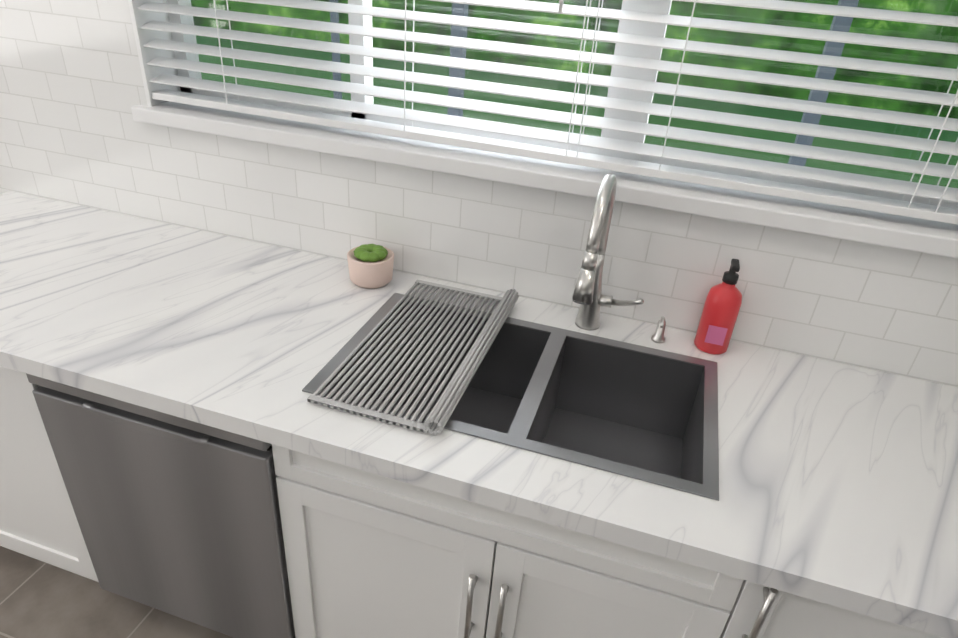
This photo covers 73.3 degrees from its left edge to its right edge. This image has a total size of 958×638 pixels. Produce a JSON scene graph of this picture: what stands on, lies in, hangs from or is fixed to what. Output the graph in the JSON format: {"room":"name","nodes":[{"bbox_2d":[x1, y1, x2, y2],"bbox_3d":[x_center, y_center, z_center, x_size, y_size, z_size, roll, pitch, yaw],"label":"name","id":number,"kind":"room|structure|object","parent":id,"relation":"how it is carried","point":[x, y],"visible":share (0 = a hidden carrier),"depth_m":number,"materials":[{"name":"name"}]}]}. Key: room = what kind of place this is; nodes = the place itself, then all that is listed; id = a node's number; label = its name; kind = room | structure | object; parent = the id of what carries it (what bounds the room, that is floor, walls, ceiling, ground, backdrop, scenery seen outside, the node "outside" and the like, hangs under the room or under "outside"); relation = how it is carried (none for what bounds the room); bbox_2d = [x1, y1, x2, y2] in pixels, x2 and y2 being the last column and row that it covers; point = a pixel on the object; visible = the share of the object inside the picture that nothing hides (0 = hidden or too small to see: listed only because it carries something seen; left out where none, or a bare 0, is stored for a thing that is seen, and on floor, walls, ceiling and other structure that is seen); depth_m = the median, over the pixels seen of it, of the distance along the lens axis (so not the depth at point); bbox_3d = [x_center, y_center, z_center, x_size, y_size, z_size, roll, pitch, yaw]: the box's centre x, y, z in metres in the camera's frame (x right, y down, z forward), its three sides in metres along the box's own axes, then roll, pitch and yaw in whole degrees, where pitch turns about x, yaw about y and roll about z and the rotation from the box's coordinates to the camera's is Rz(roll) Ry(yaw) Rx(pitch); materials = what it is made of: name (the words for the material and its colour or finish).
{"room":"kitchen","nodes":[
{"label":"kitchen","id":0,"kind":"room"},
{"bbox_2d":[0,546,232,637],"bbox_3d":[-1.048,2.390,-0.760,8.500,0.100,7.350,12,31,13],"label":"floor","id":1,"kind":"structure","parent":0,"point":[40,599],"depth_m":1.81,"materials":[{"name":"tile"}]},
{"bbox_2d":[0,366,98,581],"bbox_3d":[-1.271,0.223,1.953,0.733,0.872,0.622,12,31,13],"label":"base cabinet","id":2,"kind":"object","parent":1,"relation":"on","point":[38,520],"depth_m":1.67,"materials":[{"name":"white wood"}]},
{"bbox_2d":[0,191,957,637],"bbox_3d":[-0.023,0.111,1.403,3.312,0.040,0.683,12,31,13],"label":"countertop","id":3,"kind":"structure","parent":2,"relation":"on","point":[838,483],"depth_m":1.24,"materials":[{"name":"stone"}]},
{"bbox_2d":[347,244,393,288],"bbox_3d":[-0.279,-0.140,1.666,0.120,0.092,0.120,12,31,13],"label":"succulent pot","id":4,"kind":"object","parent":3,"relation":"on","point":[370,266],"visible":1,"depth_m":1.63,"materials":[{"name":"beige"}]},
{"bbox_2d":[302,293,718,500],"bbox_3d":[0.088,0.211,1.413,0.790,0.216,0.445,12,31,13],"label":"sink","id":5,"kind":"object","parent":3,"relation":"in","point":[642,413],"visible":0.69,"depth_m":1.51,"materials":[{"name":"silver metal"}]},
{"bbox_2d":[307,280,518,434],"bbox_3d":[-0.113,0.043,1.420,0.275,0.037,0.550,12,31,13],"label":"drying rack","id":6,"kind":"object","parent":5,"relation":"on","point":[440,414],"visible":0.98,"depth_m":1.36,"materials":[{"name":"grey metal"}]},
{"bbox_2d":[572,173,643,329],"bbox_3d":[0.285,-0.099,1.364,0.149,0.401,0.286,12,31,13],"label":"faucet","id":7,"kind":"object","parent":3,"relation":"on","point":[589,297],"visible":1,"depth_m":1.27,"materials":[{"name":"silver metal"}]},
{"bbox_2d":[651,316,665,342],"bbox_3d":[0.422,0.026,1.498,0.031,0.070,0.062,12,31,13],"label":"soap pump","id":8,"kind":"object","parent":3,"relation":"on","point":[658,336],"visible":1,"depth_m":1.51,"materials":[{"name":"silver metal"}]},
{"bbox_2d":[694,259,741,353],"bbox_3d":[0.552,-0.032,1.460,0.076,0.225,0.078,12,31,13],"label":"soap bottle","id":9,"kind":"object","parent":3,"relation":"on","point":[721,309],"visible":1,"depth_m":1.44,"materials":[{"name":"red plastic"}]},
{"bbox_2d":[26,373,295,637],"bbox_3d":[-0.640,0.372,1.788,0.596,0.868,0.618,12,31,13],"label":"dishwasher","id":10,"kind":"object","parent":1,"relation":"on","point":[178,517],"visible":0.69,"depth_m":1.48,"materials":[{"name":"grey metal"}]},
{"bbox_2d":[636,552,943,637],"bbox_3d":[0.717,0.659,1.475,0.546,0.872,0.622,12,31,13],"label":"base cabinet","id":11,"kind":"object","parent":1,"relation":"on","point":[678,599],"depth_m":1.11,"materials":[{"name":"white wood"}]},
{"bbox_2d":[0,0,957,386],"bbox_3d":[-1.022,-0.707,1.842,6.070,2.620,0.200,12,31,13],"label":"wall","id":12,"kind":"structure","parent":0,"point":[72,92],"depth_m":1.65,"materials":[{"name":"tile"}]},
{"bbox_2d":[128,0,957,257],"bbox_3d":[0.144,-0.741,1.382,2.145,0.870,0.230,12,31,13],"label":"window","id":13,"kind":"structure","parent":12,"relation":"in","point":[891,230],"depth_m":1.50,"materials":[{"name":"white plastic"}]},
{"bbox_2d":[136,0,957,223],"bbox_3d":[0.128,-0.733,1.321,2.058,0.799,0.074,12,31,13],"label":"window blinds","id":14,"kind":"object","parent":13,"relation":"attached to","point":[938,213],"visible":1,"depth_m":1.40,"materials":[{"name":"white plastic"}]},
{"label":"outside","id":15,"kind":"structure","parent":0,"visible":0},
{"bbox_2d":[196,35,957,187],"bbox_3d":[2.098,-2.510,8.091,24.000,0.100,13.760,12,31,13],"label":"ground","id":16,"kind":"structure","parent":15,"point":[842,123],"depth_m":8.20,"materials":[{"name":"green"}]},
{"bbox_2d":[329,0,858,165],"bbox_3d":[0.727,-1.354,3.423,10.005,2.420,4.040,12,31,13],"label":"patio","id":17,"kind":"structure","parent":16,"relation":"on","point":[834,47],"depth_m":4.87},
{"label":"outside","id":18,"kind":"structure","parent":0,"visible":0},
{"bbox_2d":[191,0,957,118],"bbox_3d":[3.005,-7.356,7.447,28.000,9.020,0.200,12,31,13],"label":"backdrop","id":19,"kind":"structure","parent":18,"point":[919,30],"depth_m":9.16,"materials":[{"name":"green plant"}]}
]}

